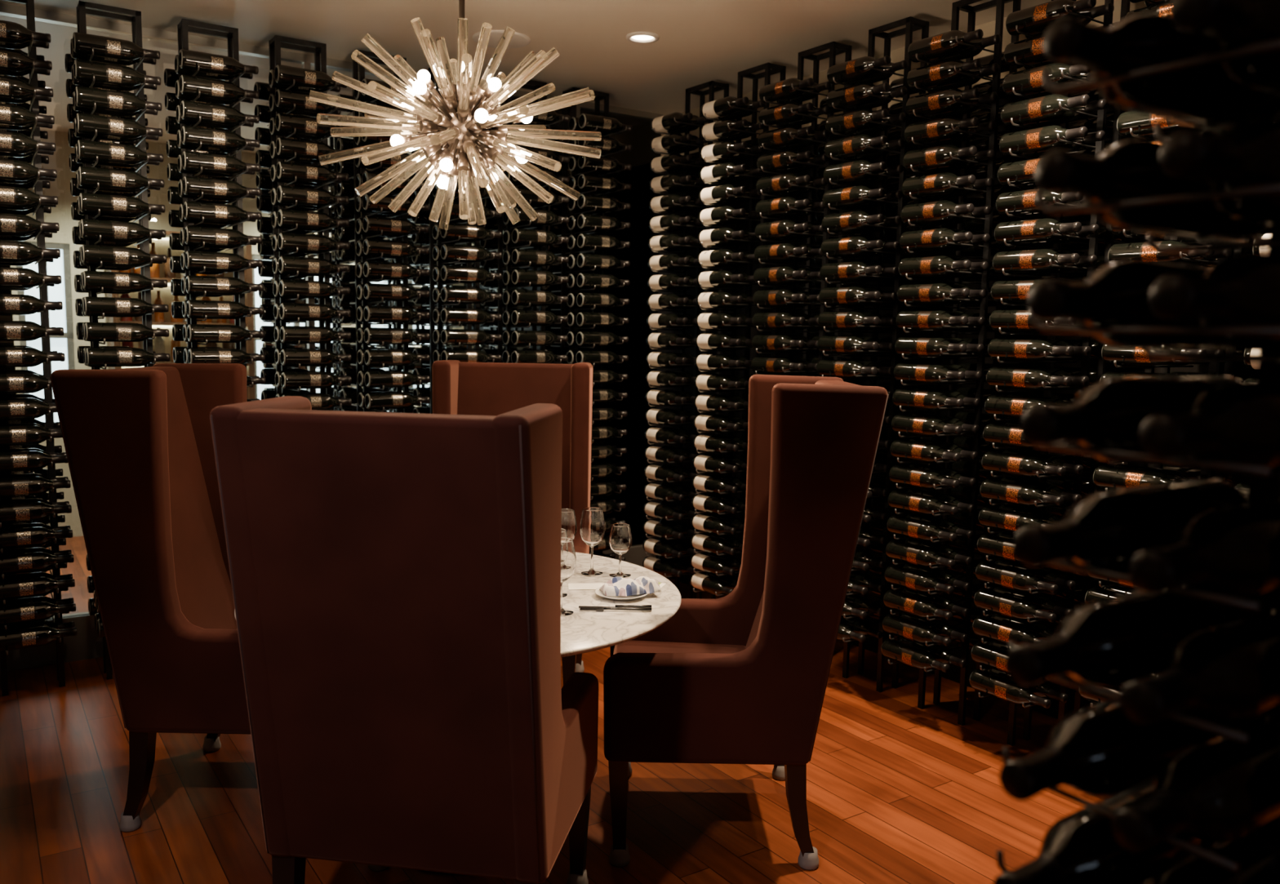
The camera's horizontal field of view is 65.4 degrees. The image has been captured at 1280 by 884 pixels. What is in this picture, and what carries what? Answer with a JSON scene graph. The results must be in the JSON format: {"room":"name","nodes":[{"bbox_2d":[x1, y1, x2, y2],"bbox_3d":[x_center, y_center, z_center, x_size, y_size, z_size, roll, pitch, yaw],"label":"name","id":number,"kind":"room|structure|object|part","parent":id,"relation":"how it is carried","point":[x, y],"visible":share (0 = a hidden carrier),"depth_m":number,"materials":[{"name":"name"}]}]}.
{"room":"wine cellar","nodes":[
{"label":"wine cellar","id":0,"kind":"room"},
{"bbox_2d":[0,265,15,394],"bbox_3d":[-3.651,-0.573,5.620,0.200,2.800,0.250,-3,7,-34],"label":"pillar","id":1,"kind":"structure","parent":0,"point":[2,317],"depth_m":5.55,"materials":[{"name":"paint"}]},
{"bbox_2d":[10,128,463,537],"bbox_3d":[-4.656,-0.690,6.535,8.000,2.800,0.101,-3,7,-34],"label":"wall","id":2,"kind":"structure","parent":0,"point":[60,161],"depth_m":6.98,"materials":[{"name":"beige paint"}]},
{"bbox_2d":[16,240,75,422],"bbox_3d":[-4.098,-0.718,6.887,0.320,1.300,0.055,-3,7,-34],"label":"window","id":3,"kind":"structure","parent":2,"relation":"in","point":[62,292],"depth_m":6.90,"materials":[{"name":"white"}]},
{"bbox_2d":[252,253,342,399],"bbox_3d":[-2.696,-0.795,7.827,0.700,1.300,0.055,-3,7,-34],"label":"window","id":4,"kind":"structure","parent":2,"relation":"in","point":[256,279],"depth_m":7.67,"materials":[{"name":"white"}]},
{"bbox_2d":[370,264,453,404],"bbox_3d":[-1.928,-0.837,8.341,0.750,1.300,0.055,-3,7,-34],"label":"window","id":5,"kind":"structure","parent":2,"relation":"in","point":[410,326],"depth_m":8.30,"materials":[{"name":"white"}]},
{"bbox_2d":[50,97,661,618],"bbox_3d":[-3.009,-0.477,4.004,7.500,2.580,0.010,-3,7,-34],"label":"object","id":6,"kind":"structure","parent":0,"point":[637,311],"depth_m":5.98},
{"bbox_2d":[0,544,655,671],"bbox_3d":[-3.034,0.905,4.153,7.500,0.200,0.070,-3,7,-34],"label":"baseboard","id":7,"kind":"structure","parent":6,"relation":"attached to","point":[86,645],"depth_m":4.46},
{"bbox_2d":[0,3,663,392],"bbox_3d":[-3.009,-0.487,4.003,7.500,2.600,0.050,-3,7,-34],"label":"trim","id":8,"kind":"structure","parent":6,"relation":"attached to","point":[6,10],"depth_m":4.57,"materials":[{"name":"black metal"}]},
{"bbox_2d":[0,0,1051,155],"bbox_3d":[-1.815,-1.630,2.216,8.000,0.100,11.200,-3,7,-34],"label":"ceiling","id":9,"kind":"structure","parent":0,"point":[700,42],"depth_m":4.34,"materials":[{"name":"paint"}]},
{"bbox_2d":[309,0,601,230],"bbox_3d":[-0.486,-1.097,2.725,0.769,1.022,0.803,1,6,0],"label":"chandelier","id":10,"kind":"object","parent":9,"relation":"hanging from","point":[463,136],"visible":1,"depth_m":2.67,"materials":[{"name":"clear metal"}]},
{"bbox_3d":[-0.483,-1.167,2.708,0.320,0.880,0.344,1,6,0],"label":"metal frame","id":11,"kind":"part","parent":10,"relation":"part of","materials":[{"name":"brown metal"}]},
{"bbox_2d":[472,30,530,48],"bbox_3d":[-0.618,-1.796,4.454,0.256,0.010,0.256,1,6,0],"label":"ceiling speaker","id":12,"kind":"object","parent":9,"relation":"in","point":[518,40],"depth_m":4.43},
{"bbox_2d":[626,31,659,43],"bbox_3d":[0.012,-1.777,4.384,0.146,0.010,0.146,1,6,0],"label":"recessed light","id":13,"kind":"object","parent":9,"relation":"in","point":[636,37],"visible":1,"depth_m":4.38,"materials":[{"name":"white"}]},
{"bbox_2d":[0,536,1154,883],"bbox_3d":[-1.866,1.252,2.528,8.000,0.100,11.200,-3,7,-34],"label":"floor","id":14,"kind":"structure","parent":0,"point":[899,792],"depth_m":3.21,"materials":[{"name":"brown wood"}]},
{"bbox_2d":[0,0,77,696],"bbox_3d":[-2.470,-0.357,3.956,0.300,2.770,0.466,-3,7,-34],"label":"wine rack","id":15,"kind":"object","parent":14,"relation":"on","point":[25,510],"visible":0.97,"depth_m":3.84,"materials":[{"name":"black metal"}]},
{"bbox_2d":[64,0,169,679],"bbox_3d":[-2.159,-0.374,4.164,0.300,2.770,0.466,-3,7,-34],"label":"wine rack","id":16,"kind":"object","parent":14,"relation":"on","point":[110,159],"visible":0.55,"depth_m":3.95,"materials":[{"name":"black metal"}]},
{"bbox_2d":[49,363,251,832],"bbox_3d":[-1.300,0.448,3.199,0.754,1.375,0.660,1,6,0],"label":"dining chair","id":17,"kind":"object","parent":14,"relation":"on","point":[138,442],"visible":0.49,"depth_m":2.89,"materials":[{"name":"red fabric"}]},
{"bbox_3d":[-1.520,0.295,3.183,0.299,1.050,0.574,1,6,0],"label":"backrest","id":18,"kind":"part","parent":17,"relation":"part of","materials":[{"name":"red fabric"}]},
{"bbox_2d":[105,231,255,399],"bbox_3d":[-3.232,-0.397,7.078,0.900,2.150,0.450,-3,7,-34],"label":"window","id":19,"kind":"structure","parent":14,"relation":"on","point":[163,295],"depth_m":7.09,"materials":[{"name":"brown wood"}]},
{"bbox_2d":[164,18,265,401],"bbox_3d":[-1.848,-0.391,4.373,0.300,2.770,0.466,-3,7,-34],"label":"wine rack","id":20,"kind":"object","parent":14,"relation":"on","point":[208,147],"visible":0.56,"depth_m":4.16,"materials":[{"name":"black glass"}]},
{"bbox_2d":[259,126,325,391],"bbox_3d":[-2.216,-0.618,6.406,0.300,2.770,0.466,-3,7,-34],"label":"wine rack","id":21,"kind":"object","parent":14,"relation":"on","point":[267,301],"visible":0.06,"depth_m":6.37,"materials":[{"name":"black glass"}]},
{"bbox_2d":[253,35,351,410],"bbox_3d":[-1.536,-0.408,4.581,0.300,2.770,0.466,-3,7,-34],"label":"wine rack","id":22,"kind":"object","parent":14,"relation":"on","point":[297,180],"visible":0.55,"depth_m":4.38,"materials":[{"name":"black glass"}]},
{"bbox_2d":[322,136,386,410],"bbox_3d":[-1.901,-0.635,6.617,0.300,2.770,0.466,-3,7,-34],"label":"wine rack","id":23,"kind":"object","parent":14,"relation":"on","point":[335,303],"visible":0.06,"depth_m":6.43,"materials":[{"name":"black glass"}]},
{"bbox_2d":[336,49,430,413],"bbox_3d":[-1.225,-0.425,4.790,0.300,2.770,0.466,-3,7,-34],"label":"wine rack","id":24,"kind":"object","parent":14,"relation":"on","point":[369,230],"visible":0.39,"depth_m":4.61,"materials":[{"name":"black glass"}]},
{"bbox_2d":[209,395,598,883],"bbox_3d":[-0.490,0.566,2.366,0.660,1.347,0.754,2,6,9],"label":"dining chair","id":25,"kind":"object","parent":14,"relation":"on","point":[396,577],"visible":1,"depth_m":2.06,"materials":[{"name":"red fabric"}]},
{"bbox_2d":[376,176,436,413],"bbox_3d":[-1.585,-0.652,6.829,0.300,2.770,0.466,-3,7,-34],"label":"wine rack","id":26,"kind":"object","parent":14,"relation":"on","point":[411,304],"visible":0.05,"depth_m":6.66,"materials":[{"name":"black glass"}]},
{"bbox_2d":[411,67,502,413],"bbox_3d":[-0.914,-0.442,4.998,0.300,2.770,0.466,-3,7,-34],"label":"wine rack","id":27,"kind":"object","parent":14,"relation":"on","point":[446,254],"visible":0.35,"depth_m":4.82,"materials":[{"name":"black glass"}]},
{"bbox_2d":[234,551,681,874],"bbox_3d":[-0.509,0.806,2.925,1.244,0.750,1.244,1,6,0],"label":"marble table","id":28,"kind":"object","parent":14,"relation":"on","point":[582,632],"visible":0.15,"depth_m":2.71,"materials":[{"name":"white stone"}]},
{"bbox_2d":[560,528,567,597],"bbox_3d":[-0.241,0.345,2.854,0.076,0.190,0.076,1,6,0],"label":"wine glass","id":29,"kind":"object","parent":28,"relation":"on","point":[563,532],"visible":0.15,"depth_m":2.84,"materials":[{"name":"white"}]},
{"bbox_2d":[560,537,576,616],"bbox_3d":[-0.211,0.360,2.675,0.080,0.200,0.080,1,6,0],"label":"wine glass","id":30,"kind":"object","parent":28,"relation":"on","point":[568,557],"visible":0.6,"depth_m":2.65,"materials":[{"name":"white"}]},
{"bbox_2d":[561,508,577,539],"bbox_3d":[-0.241,0.311,3.172,0.080,0.190,0.080,1,6,0],"label":"wine glass","id":31,"kind":"object","parent":28,"relation":"on","point":[569,523],"visible":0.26,"depth_m":3.14,"materials":[{"name":"white"}]},
{"bbox_2d":[568,582,604,590],"bbox_3d":[-0.158,0.429,2.964,0.110,0.002,0.070,0,6,-6],"label":"menu card","id":32,"kind":"object","parent":28,"relation":"on","point":[571,586],"visible":0.71,"depth_m":2.96,"materials":[{"name":"white paper"}]},
{"bbox_2d":[579,506,604,575],"bbox_3d":[-0.149,0.310,3.122,0.080,0.205,0.080,1,6,0],"label":"wine glass","id":33,"kind":"object","parent":28,"relation":"on","point":[592,524],"visible":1,"depth_m":3.09,"materials":[{"name":"white"}]},
{"bbox_2d":[578,604,651,608],"bbox_3d":[-0.068,0.451,2.733,0.200,0.011,0.015,1,6,0],"label":"table knife","id":34,"kind":"object","parent":28,"relation":"on","point":[616,606],"visible":1,"depth_m":2.73,"materials":[{"name":"grey metal"}]},
{"bbox_2d":[579,607,651,611],"bbox_3d":[-0.066,0.454,2.710,0.195,0.010,0.020,1,6,0],"label":"fork","id":35,"kind":"object","parent":28,"relation":"on","point":[581,608],"visible":1,"depth_m":2.71,"materials":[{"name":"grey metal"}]},
{"bbox_2d":[608,523,631,577],"bbox_3d":[-0.061,0.336,3.104,0.072,0.160,0.072,1,6,0],"label":"wine glass","id":36,"kind":"object","parent":28,"relation":"on","point":[620,535],"visible":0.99,"depth_m":3.08,"materials":[{"name":"white"}]},
{"bbox_2d":[594,586,648,600],"bbox_3d":[-0.053,0.436,2.864,0.156,0.014,0.156,1,6,0],"label":"bread plate","id":37,"kind":"object","parent":28,"relation":"on","point":[597,591],"visible":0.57,"depth_m":2.83,"materials":[{"name":"white ceramic"}]},
{"bbox_2d":[599,576,661,596],"bbox_3d":[-0.027,0.412,2.866,0.165,0.050,0.105,-1,6,-14],"label":"folded napkin","id":38,"kind":"object","parent":37,"relation":"on","point":[615,586],"visible":1,"depth_m":2.84,"materials":[{"name":"white fabric"}]},
{"bbox_2d":[657,582,666,588],"bbox_3d":[0.027,0.428,2.998,0.090,0.003,0.062,3,6,17],"label":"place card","id":39,"kind":"object","parent":28,"relation":"on","point":[661,584],"visible":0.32,"depth_m":3.00,"materials":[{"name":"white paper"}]},
{"bbox_2d":[427,208,491,405],"bbox_3d":[-1.270,-0.669,7.040,0.300,2.770,0.466,-3,7,-34],"label":"wine rack","id":40,"kind":"object","parent":14,"relation":"on","point":[460,305],"visible":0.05,"depth_m":6.83,"materials":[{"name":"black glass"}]},
{"bbox_2d":[480,212,538,350],"bbox_3d":[-0.955,-0.687,7.251,0.300,2.770,0.466,-3,7,-34],"label":"wine rack","id":41,"kind":"object","parent":14,"relation":"on","point":[530,308],"visible":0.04,"depth_m":7.09,"materials":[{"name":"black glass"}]},
{"bbox_2d":[431,360,592,685],"bbox_3d":[-0.551,0.358,4.151,0.660,1.375,0.754,1,6,0],"label":"dining chair","id":42,"kind":"object","parent":14,"relation":"on","point":[473,388],"visible":0.28,"depth_m":4.33,"materials":[{"name":"red fabric"}]},
{"bbox_3d":[-0.548,0.185,4.356,0.574,1.050,0.299,1,6,0],"label":"backrest","id":43,"kind":"part","parent":42,"relation":"part of","materials":[{"name":"red fabric"}]},
{"bbox_2d":[480,80,569,364],"bbox_3d":[-0.603,-0.459,5.207,0.300,2.770,0.466,-3,7,-34],"label":"wine rack","id":44,"kind":"object","parent":14,"relation":"on","point":[514,237],"visible":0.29,"depth_m":5.01,"materials":[{"name":"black glass"}]},
{"bbox_2d":[545,87,632,561],"bbox_3d":[-0.291,-0.476,5.415,0.300,2.770,0.466,-3,7,-34],"label":"wine rack","id":45,"kind":"object","parent":14,"relation":"on","point":[584,173],"visible":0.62,"depth_m":5.23,"materials":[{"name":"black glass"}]},
{"bbox_2d":[642,80,728,599],"bbox_3d":[0.232,-0.445,5.212,0.324,2.770,0.300,-3,7,-34],"label":"wine rack","id":46,"kind":"object","parent":14,"relation":"on","point":[674,143],"visible":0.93,"depth_m":5.15,"materials":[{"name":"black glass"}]},
{"bbox_2d":[689,62,786,596],"bbox_3d":[0.469,-0.403,4.862,0.324,2.770,0.300,-3,7,-34],"label":"wine rack","id":47,"kind":"object","parent":14,"relation":"on","point":[719,544],"visible":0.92,"depth_m":4.80,"materials":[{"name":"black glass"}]},
{"bbox_2d":[603,374,888,870],"bbox_3d":[0.278,0.492,3.055,0.754,1.375,0.660,1,6,0],"label":"dining chair","id":48,"kind":"object","parent":14,"relation":"on","point":[741,676],"visible":0.91,"depth_m":2.74,"materials":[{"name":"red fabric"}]},
{"bbox_3d":[0.143,0.764,3.085,0.463,0.152,0.512,1,6,0],"label":"seat","id":49,"kind":"part","parent":48,"relation":"part of","materials":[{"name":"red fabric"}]},
{"bbox_3d":[0.503,0.347,3.039,0.299,1.050,0.574,1,6,0],"label":"backrest","id":50,"kind":"part","parent":48,"relation":"part of","materials":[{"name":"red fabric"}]},
{"bbox_2d":[751,41,871,382],"bbox_3d":[0.765,-0.364,4.551,0.466,2.770,0.300,-3,7,-34],"label":"wine rack","id":51,"kind":"object","parent":14,"relation":"on","point":[788,117],"visible":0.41,"depth_m":4.40,"materials":[{"name":"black glass"}]},
{"bbox_2d":[816,16,943,692],"bbox_3d":[1.002,-0.321,4.201,0.466,2.770,0.300,-3,7,-34],"label":"wine rack","id":52,"kind":"object","parent":14,"relation":"on","point":[860,95],"visible":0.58,"depth_m":4.08,"materials":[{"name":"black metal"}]},
{"bbox_2d":[880,0,1038,725],"bbox_3d":[1.239,-0.279,3.851,0.466,2.770,0.300,-3,7,-34],"label":"wine rack","id":53,"kind":"object","parent":14,"relation":"on","point":[917,628],"visible":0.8,"depth_m":3.77,"materials":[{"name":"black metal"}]},
{"bbox_2d":[969,0,1142,746],"bbox_3d":[1.476,-0.237,3.500,0.466,2.770,0.300,-3,7,-34],"label":"wine rack","id":54,"kind":"object","parent":14,"relation":"on","point":[1016,606],"visible":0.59,"depth_m":3.42,"materials":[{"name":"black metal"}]},
{"bbox_2d":[993,0,1279,883],"bbox_3d":[0.489,0.031,0.866,0.351,2.770,0.206,-3,7,-34],"label":"wine rack","id":55,"kind":"object","parent":14,"relation":"on","point":[1202,556],"visible":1,"depth_m":0.81,"materials":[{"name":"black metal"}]},
{"bbox_2d":[1079,0,1270,708],"bbox_3d":[1.713,-0.195,3.150,0.466,2.770,0.300,-3,7,-34],"label":"wine rack","id":56,"kind":"object","parent":14,"relation":"on","point":[1130,123],"visible":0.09,"depth_m":3.08,"materials":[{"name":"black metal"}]},
{"bbox_2d":[1235,233,1270,495],"bbox_3d":[1.891,-0.150,2.760,0.324,2.770,0.300,-3,7,-34],"label":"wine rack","id":57,"kind":"object","parent":14,"relation":"on","point":[1243,487],"visible":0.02,"depth_m":2.79,"materials":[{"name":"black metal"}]},
{"bbox_2d":[1244,112,1279,608],"bbox_3d":[0.801,0.013,1.075,0.351,2.770,0.206,-3,7,-34],"label":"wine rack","id":58,"kind":"object","parent":14,"relation":"on","point":[1258,237],"visible":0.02,"depth_m":1.05,"materials":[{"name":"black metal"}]},
{"bbox_2d":[463,93,1270,719],"bbox_3d":[1.311,-0.237,4.498,0.104,2.550,11.200,-3,7,-34],"label":"wall","id":59,"kind":"structure","parent":0,"point":[1242,372],"depth_m":4.71,"materials":[{"name":"paint"}]}
]}

